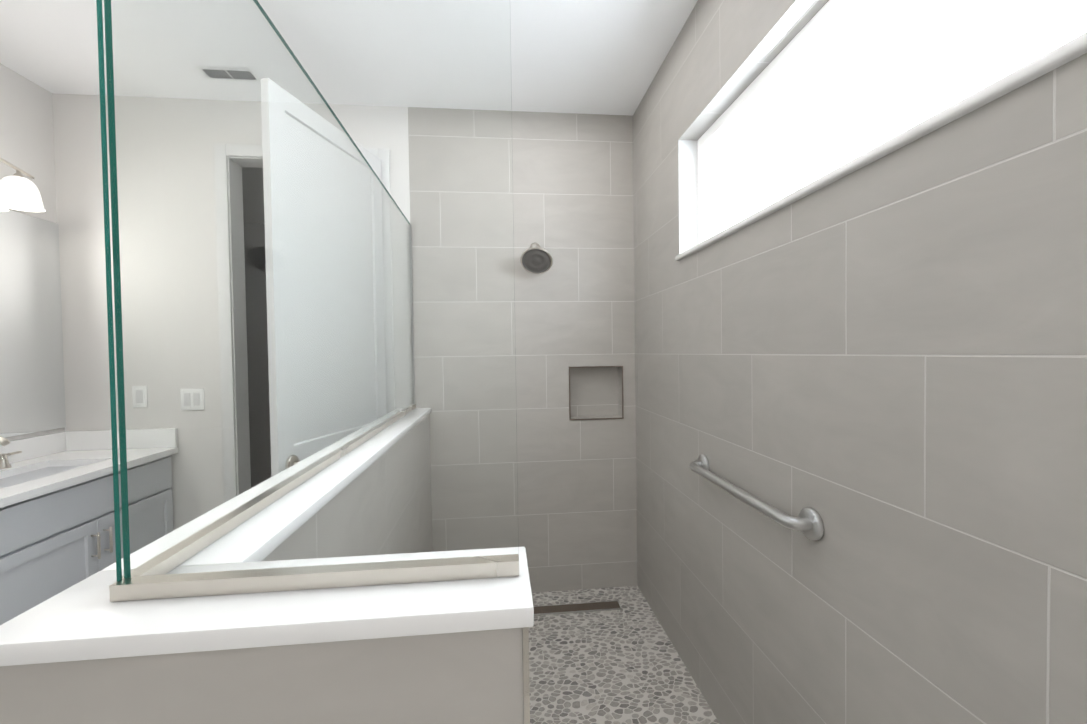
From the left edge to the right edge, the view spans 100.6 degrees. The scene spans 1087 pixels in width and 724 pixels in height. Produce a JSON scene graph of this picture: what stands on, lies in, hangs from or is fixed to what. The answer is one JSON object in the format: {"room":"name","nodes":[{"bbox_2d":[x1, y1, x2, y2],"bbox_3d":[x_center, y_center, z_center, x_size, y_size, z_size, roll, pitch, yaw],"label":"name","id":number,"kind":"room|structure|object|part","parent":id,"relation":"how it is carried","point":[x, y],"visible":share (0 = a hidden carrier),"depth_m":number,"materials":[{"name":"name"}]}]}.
{"room":"bathroom","nodes":[
{"label":"bathroom","id":0,"kind":"room"},
{"bbox_2d":[0,63,64,440],"bbox_3d":[-2.295,0.039,0.413,0.001,2.743,3.856,-1,1,-6],"label":"wall","id":1,"kind":"structure","parent":0,"point":[26,128],"depth_m":2.19,"materials":[{"name":"white paint"}]},
{"bbox_2d":[0,157,44,211],"bbox_3d":[-2.366,-0.801,1.829,0.160,0.198,0.608,-1,1,-6],"label":"sconce","id":2,"kind":"object","parent":1,"relation":"attached to","point":[19,191],"visible":1,"depth_m":2.03,"materials":[{"name":"white glass"}]},
{"label":"bulb","id":3,"kind":"part","parent":2,"relation":"part of","materials":[{"name":"white glass"}]},
{"bbox_3d":[-2.386,-0.773,2.055,0.156,0.134,0.156,-1,1,-6],"label":"lamp shade","id":4,"kind":"part","parent":2,"relation":"part of","materials":[{"name":"white glass"}]},
{"bbox_2d":[0,207,65,437],"bbox_3d":[-2.360,-0.160,1.092,0.006,1.045,2.480,-1,1,-6],"label":"mirror","id":5,"kind":"object","parent":1,"relation":"attached to","point":[32,393],"visible":1,"depth_m":2.17,"materials":[{"name":"silver metal"}]},
{"bbox_2d":[12,432,67,459],"bbox_3d":[-2.344,0.432,1.105,0.019,0.101,2.480,-1,1,-6],"label":"backsplash","id":6,"kind":"structure","parent":1,"relation":"attached to","point":[44,445],"depth_m":2.19,"materials":[{"name":"white stone"}]},
{"bbox_2d":[52,93,411,529],"bbox_3d":[-1.598,0.486,2.430,1.770,3.743,0.001,-1,1,-6],"label":"wall","id":7,"kind":"structure","parent":0,"point":[78,167],"depth_m":2.37,"materials":[{"name":"white paint"}]},
{"bbox_2d":[64,428,177,451],"bbox_3d":[-2.196,0.404,2.356,0.523,0.101,0.019,-1,1,-6],"label":"backsplash","id":8,"kind":"structure","parent":7,"relation":"attached to","point":[80,441],"depth_m":2.35,"materials":[{"name":"white stone"}]},
{"bbox_2d":[132,386,147,407],"bbox_3d":[-2.118,0.182,2.368,0.070,0.114,0.008,-1,1,-6],"label":"electrical outlet plate","id":9,"kind":"object","parent":7,"relation":"attached to","point":[141,396],"depth_m":2.37,"materials":[{"name":"white plastic"}]},
{"bbox_2d":[180,388,204,409],"bbox_3d":[-1.861,0.197,2.393,0.116,0.114,0.008,-1,1,-6],"label":"switch plate","id":10,"kind":"object","parent":7,"relation":"attached to","point":[189,404],"depth_m":2.39,"materials":[{"name":"white plastic"}]},
{"bbox_2d":[214,144,394,502],"bbox_3d":[-1.275,0.098,2.506,0.896,2.508,0.136,-1,1,-6],"label":"door frame","id":11,"kind":"structure","parent":7,"relation":"attached to","point":[385,169],"depth_m":2.42,"materials":[{"name":"white wood"}]},
{"bbox_3d":[-1.293,-1.097,2.488,0.796,0.018,0.122,-1,1,-6],"label":"door trim jamb","id":12,"kind":"part","parent":11,"relation":"part of","materials":[{"name":"white wood"}]},
{"bbox_3d":[-1.287,-1.124,2.420,0.772,0.062,0.016,-1,1,-6],"label":"door trim casing top","id":13,"kind":"part","parent":11,"relation":"part of","materials":[{"name":"white wood"}]},
{"bbox_2d":[261,78,386,476],"bbox_3d":[-0.924,0.133,2.090,0.100,2.428,0.754,-1,1,12],"label":"door","id":14,"kind":"structure","parent":11,"relation":"in","point":[374,162],"depth_m":1.94,"materials":[{"name":"white wood"}]},
{"bbox_3d":[-0.961,0.402,1.827,0.064,0.064,0.147,-1,1,12],"label":"door handle","id":15,"kind":"part","parent":14,"relation":"part of","materials":[{"name":"silver metal"}]},
{"bbox_2d":[408,107,636,592],"bbox_3d":[-0.100,-0.039,2.613,1.265,2.743,0.090,-1,1,-6],"label":"wall tile","id":16,"kind":"structure","parent":7,"relation":"attached to","point":[568,182],"depth_m":2.57,"materials":[{"name":"grey tile"}]},
{"bbox_2d":[520,243,552,273],"bbox_3d":[-0.042,-0.577,2.454,0.172,0.190,0.216,-1,1,-6],"label":"shower head","id":17,"kind":"object","parent":16,"relation":"attached to","point":[535,258],"visible":1,"depth_m":2.41},
{"bbox_2d":[569,368,570,418],"bbox_3d":[0.151,0.182,2.598,0.007,0.295,0.007,-1,1,-6],"label":"trim","id":18,"kind":"structure","parent":16,"relation":"attached to","point":[569,397],"depth_m":2.60,"materials":[{"name":"silver metal"}]},
{"bbox_2d":[569,366,622,367],"bbox_3d":[0.304,0.028,2.610,0.319,0.007,0.007,-1,1,-6],"label":"trim","id":19,"kind":"structure","parent":16,"relation":"attached to","point":[594,366],"depth_m":2.60,"materials":[{"name":"silver metal"}]},
{"bbox_2d":[569,418,623,419],"bbox_3d":[0.308,0.330,2.617,0.319,0.007,0.007,-1,1,-6],"label":"trim","id":20,"kind":"structure","parent":16,"relation":"attached to","point":[596,418],"depth_m":2.61,"materials":[{"name":"silver metal"}]},
{"bbox_2d":[622,367,623,417],"bbox_3d":[0.461,0.176,2.629,0.007,0.295,0.007,-1,1,-6],"label":"trim","id":21,"kind":"structure","parent":16,"relation":"attached to","point":[622,396],"depth_m":2.63,"materials":[{"name":"silver metal"}]},
{"bbox_2d":[242,167,270,487],"bbox_3d":[-1.485,0.458,3.667,2.960,3.743,2.200,-1,1,-6],"label":"wall","id":22,"kind":"structure","parent":0,"point":[262,336],"depth_m":4.61,"materials":[{"name":"grey paint"}]},
{"bbox_2d":[0,0,697,115],"bbox_3d":[-0.811,-1.358,0.594,3.275,0.001,3.976,-1,1,-6],"label":"ceiling","id":23,"kind":"structure","parent":0,"point":[605,57],"depth_m":2.00,"materials":[{"name":"white paint"}]},
{"bbox_2d":[195,67,260,82],"bbox_3d":[-1.502,-1.377,2.162,0.250,0.007,0.110,-1,1,-6],"label":"ceiling vent","id":24,"kind":"object","parent":23,"relation":"in","point":[218,74],"depth_m":2.17,"materials":[{"name":"white plastic"}]},
{"bbox_2d":[633,0,1086,723],"bbox_3d":[0.789,-0.011,0.719,0.130,2.743,3.856,-1,1,-6],"label":"wall tiles","id":25,"kind":"structure","parent":0,"point":[879,366],"depth_m":0.96,"materials":[{"name":"grey tile"}]},
{"bbox_2d":[689,454,823,540],"bbox_3d":[0.622,0.407,1.452,0.069,0.080,0.690,-1,1,-6],"label":"grab rail","id":26,"kind":"object","parent":25,"relation":"attached to","point":[808,522],"visible":1,"depth_m":1.23,"materials":[{"name":"silver metal"}]},
{"bbox_2d":[675,32,1086,260],"bbox_3d":[0.727,-0.438,1.189,0.148,0.022,1.600,-1,1,-6],"label":"window sill","id":27,"kind":"structure","parent":25,"relation":"attached to","point":[1068,51],"depth_m":0.80,"materials":[{"name":"white stone"}]},
{"bbox_2d":[678,0,1086,253],"bbox_3d":[0.742,-0.699,1.185,0.150,0.500,1.580,-1,1,-6],"label":"window","id":28,"kind":"structure","parent":25,"relation":"attached to","point":[826,22],"depth_m":1.60,"materials":[{"name":"glass"}]},
{"label":"floor","id":29,"kind":"structure","parent":0,"visible":0},
{"bbox_2d":[0,452,178,624],"bbox_3d":[-2.070,0.950,1.143,0.556,0.884,2.480,-1,1,-6],"label":"bathroom vanity","id":30,"kind":"object","parent":29,"relation":"on","point":[57,527],"depth_m":1.81,"materials":[{"name":"grey wood"}]},
{"bbox_3d":[-1.890,0.965,1.709,0.020,0.575,0.446,-1,1,-6],"label":"door","id":31,"kind":"part","parent":30,"relation":"part of","materials":[{"name":"grey wood"}]},
{"bbox_2d":[0,448,178,503],"bbox_3d":[-2.082,0.494,1.132,0.545,0.030,2.480,-1,1,-6],"label":"countertop","id":32,"kind":"structure","parent":30,"relation":"on","point":[95,461],"depth_m":2.02,"materials":[{"name":"white stone"}]},
{"bbox_2d":[0,436,23,467],"bbox_3d":[-2.309,0.385,1.879,0.154,0.162,0.354,-1,1,-6],"label":"faucet","id":33,"kind":"object","parent":32,"relation":"on","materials":[{"name":"silver metal"}]},
{"bbox_2d":[0,464,75,483],"bbox_3d":[-2.157,0.560,1.897,0.288,0.157,0.478,-1,1,-6],"label":"sink","id":34,"kind":"object","parent":32,"relation":"in","point":[44,469],"depth_m":2.00,"materials":[{"name":"white ceramic"}]},
{"bbox_3d":[-1.885,0.773,1.901,0.033,0.110,0.011,-1,1,-6],"label":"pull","id":35,"kind":"part","parent":30,"relation":"part of","materials":[{"name":"silver metal"}]},
{"bbox_3d":[-1.891,0.772,1.961,0.033,0.110,0.011,-1,1,-6],"label":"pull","id":36,"kind":"part","parent":30,"relation":"part of","materials":[{"name":"silver metal"}]},
{"bbox_2d":[0,414,523,723],"bbox_3d":[-0.406,0.829,1.534,0.585,1.062,2.030,-1,1,-6],"label":"wall","id":37,"kind":"structure","parent":29,"relation":"on","point":[472,677],"depth_m":0.52,"materials":[{"name":"paint"}]},
{"bbox_2d":[0,408,533,665],"bbox_3d":[-0.413,0.286,1.517,0.605,0.025,2.040,-1,1,-6],"label":"wall cap","id":38,"kind":"object","parent":37,"relation":"on","point":[86,619],"visible":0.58,"depth_m":0.54,"materials":[{"name":"white stone"}]},
{"bbox_2d":[96,0,518,601],"bbox_3d":[-0.390,-0.235,1.545,0.508,1.012,1.966,-1,1,-6],"label":"glass","id":39,"kind":"object","parent":38,"relation":"on","point":[152,578],"visible":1,"depth_m":0.61,"materials":[{"name":"teal"}]},
{"bbox_2d":[523,627,529,723],"bbox_3d":[-0.312,0.848,0.599,0.592,1.062,0.157,-1,1,-6],"label":"trim","id":40,"kind":"structure","parent":37,"relation":"attached to","point":[526,675],"depth_m":0.54,"materials":[{"name":"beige metal"}]},
{"bbox_2d":[529,586,719,723],"bbox_3d":[-0.010,1.350,1.582,1.335,0.001,2.036,-1,1,-6],"label":"floor","id":41,"kind":"structure","parent":29,"relation":"on","point":[625,664],"depth_m":1.97,"materials":[{"name":"grey stone"}]},
{"bbox_2d":[534,600,621,615],"bbox_3d":[-0.020,1.328,2.414,0.880,0.006,0.080,-1,1,-6],"label":"shower drain","id":42,"kind":"object","parent":41,"relation":"on","point":[576,607],"visible":0.64,"depth_m":2.43,"materials":[{"name":"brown metal"}]},
{"label":"outside","id":43,"kind":"structure","parent":0,"visible":0},
{"bbox_2d":[716,0,1086,232],"bbox_3d":[1.261,-0.958,1.232,0.001,3.000,4.580,-1,1,-6],"label":"sky","id":44,"kind":"structure","parent":43,"point":[921,71],"depth_m":1.65,"materials":[{"name":"white"}]}
]}

